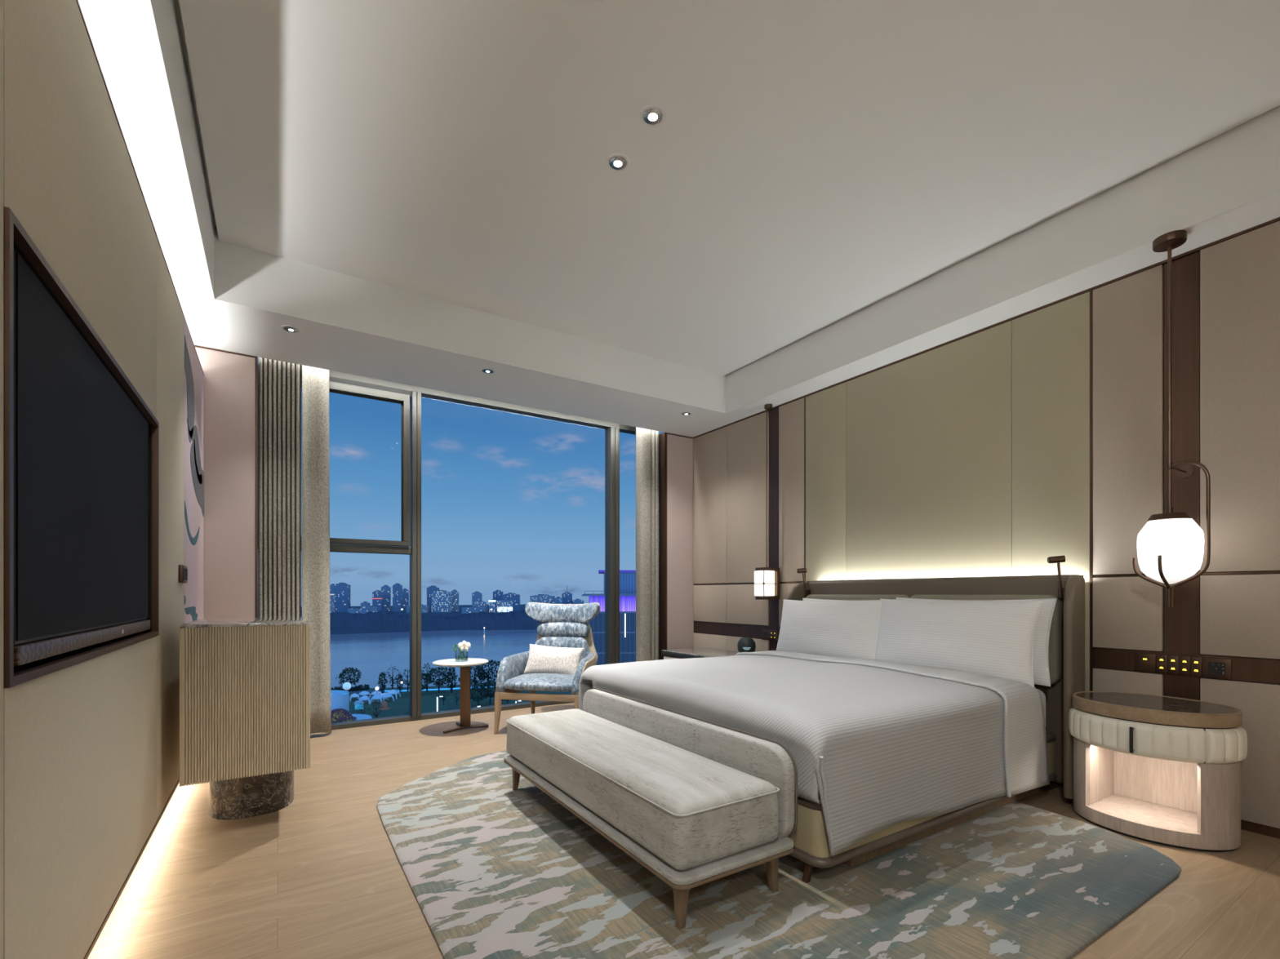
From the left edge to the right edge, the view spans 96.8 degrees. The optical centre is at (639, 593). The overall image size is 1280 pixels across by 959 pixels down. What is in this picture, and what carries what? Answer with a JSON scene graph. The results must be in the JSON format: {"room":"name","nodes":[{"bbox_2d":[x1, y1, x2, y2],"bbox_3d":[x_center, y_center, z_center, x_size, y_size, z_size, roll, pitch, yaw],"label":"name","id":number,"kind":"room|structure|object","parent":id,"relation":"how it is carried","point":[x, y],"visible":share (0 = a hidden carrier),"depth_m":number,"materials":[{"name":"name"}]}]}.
{"room":"hotel room","nodes":[
{"label":"hotel room","id":0,"kind":"room"},
{"bbox_2d":[0,0,204,958],"bbox_3d":[-1.121,-0.500,0.625,0.381,3.200,7.460,0,0,-33],"label":"wall","id":1,"kind":"structure","parent":0,"point":[90,735],"depth_m":1.45,"materials":[{"name":"grey paint"}]},
{"bbox_2d":[13,248,150,666],"bbox_3d":[-1.641,-0.273,1.694,0.082,0.835,1.380,0,0,-33],"label":"television","id":2,"kind":"object","parent":1,"relation":"attached to","point":[81,444],"visible":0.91,"depth_m":1.42,"materials":[{"name":"black"}]},
{"bbox_2d":[178,564,187,583],"bbox_3d":[-2.378,-0.100,2.961,0.021,0.090,0.170,0,0,-33],"label":"switch plate","id":3,"kind":"object","parent":1,"relation":"attached to","point":[183,570],"visible":1,"depth_m":2.90,"materials":[{"name":"brown metal"}]},
{"bbox_2d":[183,317,204,624],"bbox_3d":[-2.725,-0.268,3.460,0.032,2.435,0.971,0,0,-33],"label":"wall mural","id":4,"kind":"object","parent":1,"relation":"attached to","point":[193,475],"visible":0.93,"depth_m":3.35,"materials":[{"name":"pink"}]},
{"bbox_2d":[194,345,694,660],"bbox_3d":[-1.309,-0.290,5.199,4.620,2.780,0.464,0,0,-33],"label":"wall","id":5,"kind":"structure","parent":0,"point":[230,379],"depth_m":3.99,"materials":[{"name":"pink paint"}]},
{"bbox_2d":[78,0,1279,437],"bbox_3d":[0.619,-1.915,2.007,4.800,0.470,7.920,0,0,-33],"label":"ceiling","id":6,"kind":"structure","parent":0,"point":[827,193],"depth_m":2.65,"materials":[{"name":"white paint"}]},
{"bbox_2d":[258,356,301,617],"bbox_3d":[-2.633,-0.383,4.169,0.280,2.935,0.100,0,0,-37],"label":"wall panel","id":7,"kind":"object","parent":6,"relation":"hanging from","point":[279,381],"visible":0.5,"depth_m":4.13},
{"bbox_2d":[280,324,301,333],"bbox_3d":[-2.217,-1.675,3.611,0.113,0.009,0.113,0,0,-33],"label":"recessed light","id":8,"kind":"object","parent":6,"relation":"in","point":[287,328],"visible":1,"depth_m":3.60,"materials":[{"name":"white metal"}]},
{"bbox_2d":[301,364,331,736],"bbox_3d":[-2.474,-0.383,4.332,0.062,2.935,0.240,0,0,30],"label":"curtain","id":9,"kind":"object","parent":6,"relation":"hanging from","point":[315,536],"visible":0.77,"depth_m":4.34,"materials":[{"name":"beige fabric"}]},
{"bbox_2d":[480,368,495,373],"bbox_3d":[-1.147,-1.675,4.287,0.113,0.009,0.113,0,0,-33],"label":"recessed light","id":10,"kind":"object","parent":6,"relation":"in","point":[486,371],"visible":1,"depth_m":4.28,"materials":[{"name":"white metal"}]},
{"bbox_2d":[605,153,630,171],"bbox_3d":[-0.103,-2.015,2.664,0.113,0.009,0.113,0,0,-33],"label":"recessed light","id":11,"kind":"object","parent":6,"relation":"in","point":[615,162],"visible":1,"depth_m":2.65,"materials":[{"name":"white metal"}]},
{"bbox_2d":[635,426,658,662],"bbox_3d":[0.085,-0.383,5.956,0.245,2.935,0.107,0,0,-33],"label":"curtain","id":12,"kind":"object","parent":6,"relation":"hanging from","point":[646,440],"visible":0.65,"depth_m":5.91,"materials":[{"name":"beige fabric"}]},
{"bbox_2d":[639,104,666,126],"bbox_3d":[0.054,-2.015,2.403,0.113,0.009,0.113,0,0,-33],"label":"recessed light","id":13,"kind":"object","parent":6,"relation":"in","point":[651,115],"visible":1,"depth_m":2.40,"materials":[{"name":"white metal"}]},
{"bbox_2d":[753,404,779,599],"bbox_3d":[1.116,-0.813,5.048,0.199,1.734,0.154,0,0,-33],"label":"lantern pendant","id":14,"kind":"object","parent":6,"relation":"hanging from","point":[766,580],"visible":1,"depth_m":5.01,"materials":[{"name":"white glass"}]},
{"bbox_2d":[1132,229,1210,607],"bbox_3d":[2.535,-0.807,2.716,0.276,1.745,0.319,0,0,21],"label":"globe pendant","id":15,"kind":"object","parent":6,"relation":"hanging from","point":[1171,544],"visible":1,"depth_m":2.63,"materials":[{"name":"white glass"}]},
{"bbox_2d":[87,702,1279,958],"bbox_3d":[0.672,1.130,1.922,4.800,0.060,8.120,0,0,-33],"label":"floor","id":16,"kind":"structure","parent":0,"point":[321,875],"depth_m":2.15,"materials":[{"name":"brown wood"}]},
{"bbox_2d":[179,617,310,820],"bbox_3d":[-1.988,0.619,2.907,0.492,0.962,0.740,0,0,-33],"label":"base cabinet","id":17,"kind":"object","parent":16,"relation":"on","point":[245,682],"visible":1,"depth_m":2.61,"materials":[{"name":"beige wood"}]},
{"bbox_2d":[431,657,488,733],"bbox_3d":[-1.437,0.822,4.570,0.439,0.555,0.436,0,0,-33],"label":"side table","id":18,"kind":"object","parent":16,"relation":"on","point":[465,665],"visible":0.99,"depth_m":4.60,"materials":[{"name":"brown wood"}]},
{"bbox_2d":[451,640,471,660],"bbox_3d":[-1.434,0.460,4.557,0.149,0.167,0.100,0,0,-10],"label":"vase","id":19,"kind":"object","parent":18,"relation":"on","point":[462,646],"visible":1,"depth_m":4.55,"materials":[{"name":"clear glass"}]},
{"bbox_2d":[493,602,599,734],"bbox_3d":[-0.723,0.591,4.752,0.727,1.025,0.792,0,0,11],"label":"armchair","id":20,"kind":"object","parent":16,"relation":"on","point":[562,625],"visible":0.8,"depth_m":4.82,"materials":[{"name":"blue fabric"}]},
{"bbox_2d":[503,673,574,692],"bbox_3d":[-0.741,0.715,4.658,0.630,0.110,0.600,0,0,11],"label":"seat cushion","id":21,"kind":"object","parent":20,"relation":"on","point":[559,682],"depth_m":4.42,"materials":[{"name":"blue fabric"}]},
{"bbox_2d":[523,644,584,675],"bbox_3d":[-0.723,0.565,4.772,0.500,0.267,0.150,0,0,12],"label":"lumbar cushion","id":22,"kind":"object","parent":20,"relation":"on","point":[542,659],"visible":0.81,"depth_m":4.73,"materials":[{"name":"beige fabric"}]},
{"bbox_2d":[662,647,739,659],"bbox_3d":[0.745,0.832,5.339,0.536,0.537,1.173,0,0,-33],"label":"nightstand","id":23,"kind":"object","parent":16,"relation":"on","point":[695,652],"visible":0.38,"depth_m":5.50,"materials":[{"name":"grey stone"}]},
{"bbox_2d":[737,636,755,653],"bbox_3d":[0.971,0.480,5.176,0.166,0.166,0.169,0,0,-33],"label":"speaker","id":24,"kind":"object","parent":23,"relation":"on","point":[746,644],"visible":0.73,"depth_m":5.12},
{"bbox_2d":[376,750,1181,958],"bbox_3d":[0.486,1.092,2.699,2.882,0.014,3.632,0,0,-33],"label":"area rug","id":25,"kind":"object","parent":16,"relation":"on","point":[494,870],"visible":0.7,"depth_m":2.10,"materials":[{"name":"carpet"}]},
{"bbox_2d":[503,687,797,929],"bbox_3d":[-0.098,0.829,2.614,0.540,0.543,1.660,0,0,-33],"label":"bench","id":26,"kind":"object","parent":25,"relation":"on","point":[694,802],"visible":0.98,"depth_m":2.14,"materials":[{"name":"beige fabric"}]},
{"bbox_2d":[786,574,1084,883],"bbox_3d":[1.058,0.498,3.325,2.042,1.203,1.946,0,0,-33],"label":"bed","id":27,"kind":"object","parent":25,"relation":"on","point":[1066,647],"visible":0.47,"depth_m":3.05,"materials":[{"name":"beige fabric"}]},
{"bbox_2d":[796,568,810,597],"bbox_3d":[1.315,-0.087,4.554,0.117,0.234,0.068,0,0,-13],"label":"reading lamp","id":28,"kind":"object","parent":27,"relation":"attached to","point":[802,571],"visible":0.84,"depth_m":4.55,"materials":[{"name":"brown metal"}]},
{"bbox_2d":[1036,688,1045,725],"bbox_3d":[0.986,0.633,3.323,1.835,0.257,1.745,0,0,-33],"label":"mattress","id":29,"kind":"object","parent":27,"relation":"on","point":[1042,695],"visible":0.06,"depth_m":3.04,"materials":[{"name":"white fabric"}]},
{"bbox_2d":[578,650,1049,856],"bbox_3d":[0.869,0.704,3.281,1.825,0.588,1.981,0,0,-33],"label":"duvet","id":30,"kind":"object","parent":29,"relation":"on","point":[882,745],"visible":0.88,"depth_m":2.52,"materials":[{"name":"white fabric"}]},
{"bbox_2d":[776,599,881,659],"bbox_3d":[1.343,0.266,4.075,0.261,0.441,0.937,0,0,-27],"label":"pillow","id":31,"kind":"object","parent":30,"relation":"on","point":[847,629],"visible":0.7,"depth_m":3.94,"materials":[{"name":"white fabric"}]},
{"bbox_2d":[875,599,1043,688],"bbox_3d":[1.812,0.262,3.348,0.252,0.455,0.956,0,0,-36],"label":"pillow","id":32,"kind":"object","parent":30,"relation":"on","point":[996,639],"visible":0.85,"depth_m":3.18,"materials":[{"name":"white fabric"}]},
{"bbox_2d":[802,598,896,601],"bbox_3d":[1.493,0.262,4.099,0.174,0.455,0.886,0,0,-28],"label":"pillow","id":33,"kind":"object","parent":29,"relation":"on","point":[803,599],"visible":0.04,"depth_m":4.22,"materials":[{"name":"white fabric"}]},
{"bbox_2d":[896,597,1057,686],"bbox_3d":[1.937,0.258,3.398,0.165,0.465,0.935,0,0,-36],"label":"pillow","id":34,"kind":"object","parent":29,"relation":"on","point":[1041,643],"visible":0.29,"depth_m":3.04,"materials":[{"name":"white fabric"}]},
{"bbox_2d":[1047,555,1065,599],"bbox_3d":[2.263,-0.087,3.067,0.117,0.234,0.068,0,0,-13],"label":"reading lamp","id":35,"kind":"object","parent":27,"relation":"attached to","point":[1056,559],"visible":0.88,"depth_m":3.06,"materials":[{"name":"brown metal"}]},
{"bbox_2d":[1068,691,1247,852],"bbox_3d":[2.401,0.805,2.680,0.529,0.589,0.629,0,0,-33],"label":"nightstand","id":36,"kind":"object","parent":16,"relation":"on","point":[1160,770],"visible":1,"depth_m":2.58,"materials":[{"name":"brown wood"}]},
{"bbox_2d":[693,217,1279,828],"bbox_3d":[2.668,-0.500,3.040,0.232,3.200,7.460,0,0,-33],"label":"wall","id":37,"kind":"structure","parent":0,"point":[1003,448],"depth_m":3.21,"materials":[{"name":"beige"}]},
{"bbox_2d":[761,629,778,640],"bbox_3d":[1.181,0.378,5.157,0.013,0.092,0.198,0,0,-33],"label":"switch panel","id":38,"kind":"object","parent":37,"relation":"attached to","point":[772,635],"visible":0.96,"depth_m":5.15,"materials":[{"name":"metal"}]},
{"bbox_2d":[1049,781,1279,839],"bbox_3d":[2.592,1.076,2.991,0.013,0.048,7.460,0,0,-33],"label":"baseboard","id":39,"kind":"structure","parent":37,"relation":"attached to","point":[1255,828],"depth_m":2.60,"materials":[{"name":"brown wood"}]},
{"bbox_2d":[1134,653,1231,679],"bbox_3d":[2.676,0.358,2.814,0.013,0.095,0.355,0,0,-33],"label":"strip","id":40,"kind":"object","parent":37,"relation":"attached to","point":[1208,668],"visible":1,"depth_m":2.80,"materials":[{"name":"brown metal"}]},
{"bbox_2d":[1134,653,1155,673],"bbox_3d":[2.604,0.358,2.929,0.012,0.095,0.084,0,0,-33],"label":"switch plate","id":41,"kind":"object","parent":40,"relation":"attached to","point":[1145,663],"depth_m":2.92,"materials":[{"name":"brown"}]},
{"bbox_2d":[1155,654,1167,674],"bbox_3d":[2.638,0.358,2.874,0.013,0.095,0.042,0,0,-33],"label":"switch plate","id":42,"kind":"object","parent":40,"relation":"attached to","point":[1161,660],"depth_m":2.87,"materials":[{"name":"brown"}]},
{"bbox_2d":[1167,655,1178,675],"bbox_3d":[2.662,0.358,2.838,0.012,0.095,0.042,0,0,-33],"label":"switch plate","id":43,"kind":"object","parent":40,"relation":"attached to","point":[1172,660],"depth_m":2.83,"materials":[{"name":"brown"}]},
{"bbox_2d":[1178,656,1191,676],"bbox_3d":[2.685,0.358,2.801,0.013,0.095,0.040,0,0,-33],"label":"switch plate","id":44,"kind":"object","parent":40,"relation":"attached to","point":[1184,662],"depth_m":2.80,"materials":[{"name":"brown"}]},
{"bbox_2d":[1191,657,1202,677],"bbox_3d":[2.708,0.358,2.766,0.012,0.095,0.040,0,0,-33],"label":"switch plate","id":45,"kind":"object","parent":40,"relation":"attached to","point":[1196,662],"depth_m":2.76,"materials":[{"name":"brown plastic"}]},
{"bbox_2d":[1202,657,1231,679],"bbox_3d":[2.745,0.358,2.706,0.013,0.095,0.098,0,0,-33],"label":"power outlet","id":46,"kind":"object","parent":40,"relation":"attached to","point":[1217,668],"depth_m":2.70,"materials":[{"name":"brown"}]},
{"label":"outside","id":47,"kind":"structure","parent":0,"visible":0},
{"bbox_2d":[301,604,526,635],"bbox_3d":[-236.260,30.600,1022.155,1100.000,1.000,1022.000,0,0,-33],"label":"ground","id":48,"kind":"structure","parent":47,"point":[522,606],"depth_m":795.46,"materials":[{"name":"blue"}]},
{"bbox_2d":[329,593,334,613],"bbox_3d":[-482.717,14.700,880.317,14.900,30.800,10.410,0,0,-12],"label":"high rise","id":49,"kind":"structure","parent":48,"relation":"on","point":[331,596],"depth_m":877.06,"materials":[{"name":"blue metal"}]},
{"bbox_2d":[333,582,350,612],"bbox_3d":[-487.006,6.200,929.979,21.100,47.800,14.770,0,0,-12],"label":"high rise","id":50,"kind":"structure","parent":48,"relation":"on","point":[341,590],"depth_m":923.20,"materials":[{"name":"blue stone"}]},
{"bbox_2d":[347,607,360,613],"bbox_3d":[-436.659,25.800,869.571,16.000,8.600,11.200,0,0,-12],"label":"high rise","id":51,"kind":"structure","parent":48,"relation":"on","point":[353,610],"depth_m":864.72,"materials":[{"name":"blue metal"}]},
{"bbox_2d":[360,601,369,613],"bbox_3d":[-405.120,20.900,838.680,11.200,18.400,7.840,0,0,-12],"label":"high rise","id":52,"kind":"structure","parent":48,"relation":"on","point":[365,606],"depth_m":835.06,"materials":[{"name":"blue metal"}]},
{"bbox_2d":[372,590,382,612],"bbox_3d":[-428.980,12.350,929.970,14.800,35.500,10.340,0,0,-12],"label":"high rise","id":53,"kind":"structure","parent":48,"relation":"on","point":[377,596],"depth_m":925.68,"materials":[{"name":"blue stone"}]},
{"bbox_2d":[381,585,391,611],"bbox_3d":[-428.963,7.900,959.847,13.400,44.400,9.380,0,0,-12],"label":"high rise","id":54,"kind":"structure","parent":48,"relation":"on","point":[386,590],"depth_m":955.76,"materials":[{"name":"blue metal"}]},
{"bbox_2d":[392,583,402,612],"bbox_3d":[-400.804,6.600,939.845,13.500,47.000,9.450,0,0,-12],"label":"high rise","id":55,"kind":"structure","parent":48,"relation":"on","point":[397,588],"depth_m":935.67,"materials":[{"name":"blue stone"}]},
{"bbox_2d":[402,588,408,611],"bbox_3d":[-404.968,10.750,979.878,11.400,38.700,7.980,0,0,-12],"label":"high rise","id":56,"kind":"structure","parent":48,"relation":"on","point":[405,592],"depth_m":976.28,"materials":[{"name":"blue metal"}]},
{"bbox_2d":[406,604,428,613],"bbox_3d":[-351.696,23.400,899.990,30.200,13.400,21.140,0,0,-12],"label":"high rise","id":57,"kind":"structure","parent":48,"relation":"on","point":[424,608],"depth_m":891.96,"materials":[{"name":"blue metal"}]},
{"bbox_2d":[426,585,439,611],"bbox_3d":[-345.665,8.450,950.076,18.400,43.300,12.880,0,0,-12],"label":"high rise","id":58,"kind":"structure","parent":48,"relation":"on","point":[433,588],"depth_m":943.01,"materials":[{"name":"blue stone"}]},
{"bbox_2d":[431,590,452,612],"bbox_3d":[-320.492,12.400,919.872,29.000,35.400,20.300,0,0,-12],"label":"high rise","id":59,"kind":"structure","parent":48,"relation":"on","point":[442,600],"depth_m":910.21,"materials":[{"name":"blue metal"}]},
{"bbox_2d":[301,610,588,631],"bbox_3d":[-135.605,22.328,491.950,420.357,16.543,254.029,0,0,-33],"label":"woodland","id":60,"kind":"object","parent":48,"relation":"on","point":[513,620],"visible":0.29,"depth_m":473.60,"materials":[{"name":"blue plant"}]},
{"bbox_2d":[451,589,458,612],"bbox_3d":[-306.468,11.850,940.665,12.400,36.500,8.680,0,0,-12],"label":"high rise","id":61,"kind":"structure","parent":48,"relation":"on","point":[455,593],"depth_m":936.82,"materials":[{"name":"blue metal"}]},
{"bbox_2d":[462,606,485,613],"bbox_3d":[-254.122,24.900,869.673,33.600,10.400,23.520,0,0,-12],"label":"high rise","id":62,"kind":"structure","parent":48,"relation":"on","point":[471,609],"depth_m":858.62,"materials":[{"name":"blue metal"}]},
{"bbox_2d":[471,591,481,606],"bbox_3d":[-272.421,13.300,950.501,15.500,33.600,10.850,0,0,-12],"label":"high rise","id":63,"kind":"structure","parent":48,"relation":"on","point":[476,596],"depth_m":945.09,"materials":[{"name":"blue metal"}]},
{"bbox_2d":[472,600,487,613],"bbox_3d":[-253.218,20.650,899.892,22.000,18.900,15.400,0,0,-12],"label":"high rise","id":64,"kind":"structure","parent":48,"relation":"on","point":[479,603],"depth_m":893.15,"materials":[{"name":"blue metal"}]},
{"bbox_2d":[488,599,495,613],"bbox_3d":[-228.621,19.600,879.769,10.500,21.000,7.330,0,0,-12],"label":"high rise","id":65,"kind":"structure","parent":48,"relation":"on","point":[491,602],"depth_m":876.52,"materials":[{"name":"grey metal"}]},
{"bbox_2d":[493,590,502,611],"bbox_3d":[-245.903,12.000,985.182,17.000,36.200,11.900,0,0,-12],"label":"high rise","id":66,"kind":"structure","parent":48,"relation":"on","point":[497,595],"depth_m":979.14,"materials":[{"name":"blue stone"}]},
{"bbox_2d":[496,599,512,613],"bbox_3d":[-214.038,19.750,899.621,24.700,20.700,17.890,0,0,-12],"label":"high rise","id":67,"kind":"structure","parent":48,"relation":"on","point":[504,605],"depth_m":891.30,"materials":[{"name":"grey metal"}]},
{"bbox_2d":[502,592,519,611],"bbox_3d":[-215.281,14.500,950.149,29.000,31.200,20.300,0,0,-12],"label":"high rise","id":68,"kind":"structure","parent":48,"relation":"on","point":[514,597],"depth_m":941.40,"materials":[{"name":"blue stone"}]},
{"bbox_2d":[529,594,555,604],"bbox_3d":[-163.128,15.700,950.178,39.600,28.800,27.720,0,0,-12],"label":"high rise","id":69,"kind":"structure","parent":48,"relation":"on","point":[541,598],"depth_m":937.27,"materials":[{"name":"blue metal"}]},
{"bbox_2d":[561,585,572,604],"bbox_3d":[-123.251,8.050,960.171,16.600,44.100,11.620,0,0,-12],"label":"high rise","id":70,"kind":"structure","parent":48,"relation":"on","point":[566,597],"depth_m":954.60,"materials":[{"name":"blue stone"}]},
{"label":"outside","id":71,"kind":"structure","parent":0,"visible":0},
{"bbox_2d":[330,630,537,688],"bbox_3d":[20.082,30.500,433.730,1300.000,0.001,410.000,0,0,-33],"label":"lake","id":72,"kind":"structure","parent":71,"point":[371,654],"depth_m":306.30,"materials":[{"name":"liquid"}]},
{"bbox_3d":[-1.388,-0.525,5.157,4.800,3.250,0.470,0,0,-33],"label":"wall","id":73,"kind":"structure","parent":0,"visible":0},
{"bbox_2d":[301,364,635,730],"bbox_3d":[-1.430,-0.378,5.293,3.520,2.955,0.135,0,0,-33],"label":"window","id":74,"kind":"structure","parent":73,"relation":"in","point":[409,397],"depth_m":4.90,"materials":[{"name":"grey metal"}]},
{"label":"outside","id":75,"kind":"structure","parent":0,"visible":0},
{"bbox_2d":[349,683,571,718],"bbox_3d":[-52.405,30.090,175.299,500.000,0.001,112.000,0,0,-33],"label":"bank","id":76,"kind":"object","parent":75,"point":[400,706],"visible":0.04,"depth_m":157.13,"materials":[{"name":"plant"}]},
{"bbox_2d":[330,690,349,711],"bbox_3d":[-75.230,26.250,134.077,11.800,7.700,11.800,0,0,-33],"label":"pavilion","id":77,"kind":"object","parent":76,"relation":"on","point":[339,699],"visible":0.31,"depth_m":133.29,"materials":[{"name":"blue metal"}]},
{"bbox_2d":[342,682,351,691],"bbox_3d":[-81.901,27.450,158.877,2.200,5.300,2.200,0,0,-33],"label":"ball","id":78,"kind":"object","parent":76,"relation":"on","point":[347,686],"visible":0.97,"depth_m":158.17,"materials":[{"name":"white plastic"}]},
{"bbox_2d":[330,684,369,691],"bbox_3d":[-91.804,29.336,173.887,16.630,2.139,3.730,0,0,-33],"label":"hedge","id":79,"kind":"object","parent":76,"relation":"on","point":[366,687],"visible":0.47,"depth_m":175.51,"materials":[{"name":"green plant"}]},
{"bbox_2d":[354,700,364,710],"bbox_3d":[-73.071,29.050,147.903,2.300,2.100,1.800,0,0,-33],"label":"market stall","id":80,"kind":"object","parent":76,"relation":"on","point":[357,703],"visible":0.91,"depth_m":147.25,"materials":[{"name":"blue"}]},
{"bbox_2d":[351,714,372,720],"bbox_3d":[-65.009,28.900,125.293,10.800,2.400,10.800,0,0,-33],"label":"platform","id":81,"kind":"object","parent":76,"relation":"on","point":[359,717],"visible":0.15,"depth_m":127.47,"materials":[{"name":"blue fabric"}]},
{"bbox_2d":[331,708,356,723],"bbox_3d":[-65.652,26.375,123.698,7.200,2.550,7.200,0,0,-33],"label":"bush","id":82,"kind":"object","parent":81,"relation":"on","point":[346,713],"visible":0.68,"depth_m":122.52,"materials":[{"name":"plant"}]},
{"bbox_2d":[367,701,384,718],"bbox_3d":[-61.588,27.636,132.737,3.901,4.939,2.878,0,0,-33],"label":"tree","id":83,"kind":"object","parent":76,"relation":"on","point":[378,713],"visible":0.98,"depth_m":132.64,"materials":[{"name":"green plant"}]},
{"bbox_2d":[369,694,382,704],"bbox_3d":[-72.220,28.924,156.152,3.122,2.412,3.122,0,0,-13],"label":"tent","id":84,"kind":"object","parent":76,"relation":"on","point":[375,696],"visible":0.94,"depth_m":155.15,"materials":[{"name":"white fabric"}]},
{"bbox_2d":[377,672,387,693],"bbox_3d":[-77.453,26.859,171.137,3.324,6.495,2.773,0,0,-1],"label":"tree","id":85,"kind":"object","parent":76,"relation":"on","point":[380,679],"visible":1,"depth_m":170.94,"materials":[{"name":"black plant"}]},
{"bbox_2d":[377,700,389,710],"bbox_3d":[-66.594,28.894,147.880,2.736,2.412,2.736,0,0,-33],"label":"sculpture","id":86,"kind":"object","parent":76,"relation":"on","point":[384,704],"visible":0.96,"depth_m":147.25,"materials":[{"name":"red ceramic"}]},
{"bbox_2d":[377,693,394,702],"bbox_3d":[-70.787,28.862,158.369,3.287,2.539,3.287,0,0,37],"label":"tent","id":87,"kind":"object","parent":76,"relation":"on","point":[387,695],"visible":0.92,"depth_m":157.75,"materials":[{"name":"white fabric"}]},
{"bbox_2d":[383,665,400,689],"bbox_3d":[-75.420,25.989,173.739,4.398,8.239,5.547,0,0,14],"label":"tree","id":88,"kind":"object","parent":76,"relation":"on","point":[390,677],"visible":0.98,"depth_m":173.51,"materials":[{"name":"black plant"}]},
{"bbox_2d":[385,689,400,699],"bbox_3d":[-70.959,28.862,163.477,3.287,2.539,3.287,0,0,-3],"label":"tent","id":89,"kind":"object","parent":76,"relation":"on","point":[395,692],"visible":0.91,"depth_m":162.50,"materials":[{"name":"white fabric"}]},
{"bbox_2d":[396,674,404,693],"bbox_3d":[-72.534,27.232,171.970,2.458,5.748,2.184,0,0,30],"label":"tree","id":90,"kind":"object","parent":76,"relation":"on","point":[400,687],"visible":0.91,"depth_m":171.78,"materials":[{"name":"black plant"}]},
{"bbox_2d":[398,667,409,692],"bbox_3d":[-70.762,26.385,173.152,5.882,7.446,4.340,0,0,-45],"label":"tree","id":91,"kind":"object","parent":76,"relation":"on","point":[406,676],"visible":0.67,"depth_m":172.96,"materials":[{"name":"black plant"}]},
{"bbox_2d":[421,671,431,695],"bbox_3d":[-64.529,26.518,167.481,6.267,7.178,7.143,0,0,-29],"label":"tree","id":92,"kind":"object","parent":76,"relation":"on","point":[426,675],"visible":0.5,"depth_m":167.55,"materials":[{"name":"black plant"}]},
{"bbox_2d":[421,662,438,692],"bbox_3d":[-65.141,25.610,174.257,6.062,8.998,4.681,0,0,-14],"label":"tree","id":93,"kind":"object","parent":76,"relation":"on","point":[428,665],"visible":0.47,"depth_m":174.04,"materials":[{"name":"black plant"}]},
{"bbox_2d":[426,666,451,693],"bbox_3d":[-60.838,26.026,171.712,7.507,8.165,8.008,0,0,2],"label":"tree","id":94,"kind":"object","parent":76,"relation":"on","point":[437,682],"visible":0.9,"depth_m":171.65,"materials":[{"name":"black plant"}]},
{"bbox_2d":[384,686,493,692],"bbox_3d":[-62.163,29.700,177.073,30.637,0.440,9.851,0,0,-33],"label":"light strip","id":95,"kind":"object","parent":76,"relation":"on","point":[478,686],"visible":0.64,"depth_m":175.55,"materials":[{"name":"blue"}]},
{"bbox_2d":[445,666,457,693],"bbox_3d":[-56.949,25.900,172.332,3.784,8.416,3.293,0,0,17],"label":"tree","id":96,"kind":"object","parent":76,"relation":"on","point":[451,686],"visible":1,"depth_m":172.16,"materials":[{"name":"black plant"}]},
{"bbox_2d":[471,684,488,706],"bbox_3d":[-42.742,27.036,150.270,5.207,6.141,5.703,0,0,-11],"label":"tree","id":97,"kind":"object","parent":76,"relation":"on","point":[478,698],"visible":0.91,"depth_m":150.30,"materials":[{"name":"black plant"}]},
{"bbox_2d":[471,665,488,685],"bbox_3d":[-51.561,26.026,176.457,7.507,8.165,8.008,0,0,-42],"label":"tree","id":98,"kind":"object","parent":76,"relation":"on","point":[474,681],"visible":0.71,"depth_m":175.16,"materials":[{"name":"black plant"}]},
{"bbox_2d":[477,679,496,704],"bbox_3d":[-40.233,26.705,154.334,6.673,6.804,6.255,0,0,5],"label":"tree","id":99,"kind":"object","parent":76,"relation":"on","point":[491,682],"visible":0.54,"depth_m":153.46,"materials":[{"name":"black plant"}]},
{"bbox_2d":[476,659,499,686],"bbox_3d":[-47.892,25.416,180.500,9.340,9.387,8.196,0,0,-26],"label":"tree","id":100,"kind":"object","parent":76,"relation":"on","point":[491,661],"visible":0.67,"depth_m":179.28,"materials":[{"name":"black plant"}]},
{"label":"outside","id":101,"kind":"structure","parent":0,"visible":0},
{"bbox_3d":[-16.940,30.600,119.637,500.000,1.000,160.000,0,0,-33],"label":"park","id":102,"kind":"object","parent":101,"visible":0},
{"bbox_2d":[582,591,635,665],"bbox_3d":[10.727,14.830,110.489,43.200,30.540,20.000,0,0,-4],"label":"lit building","id":103,"kind":"structure","parent":102,"relation":"on","point":[627,602],"depth_m":100.47,"materials":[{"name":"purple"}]},
{"bbox_2d":[598,569,635,593],"bbox_3d":[-1.475,-2.125,109.776,13.000,4.350,10.000,0,0,-4],"label":"tower","id":104,"kind":"structure","parent":103,"relation":"on","point":[627,578],"depth_m":105.70,"materials":[{"name":"blue glass"}]},
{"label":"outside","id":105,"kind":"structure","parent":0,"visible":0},
{"bbox_2d":[348,684,494,693],"bbox_3d":[-56.972,30.070,182.467,500.000,0.001,87.000,0,0,-33],"label":"path","id":106,"kind":"structure","parent":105,"point":[371,691],"depth_m":176.93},
{"bbox_2d":[337,666,361,684],"bbox_3d":[-89.515,26.340,175.819,6.391,7.536,6.999,0,0,-17],"label":"tree","id":107,"kind":"object","parent":106,"relation":"on","point":[353,672],"visible":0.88,"depth_m":174.95,"materials":[{"name":"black plant"}]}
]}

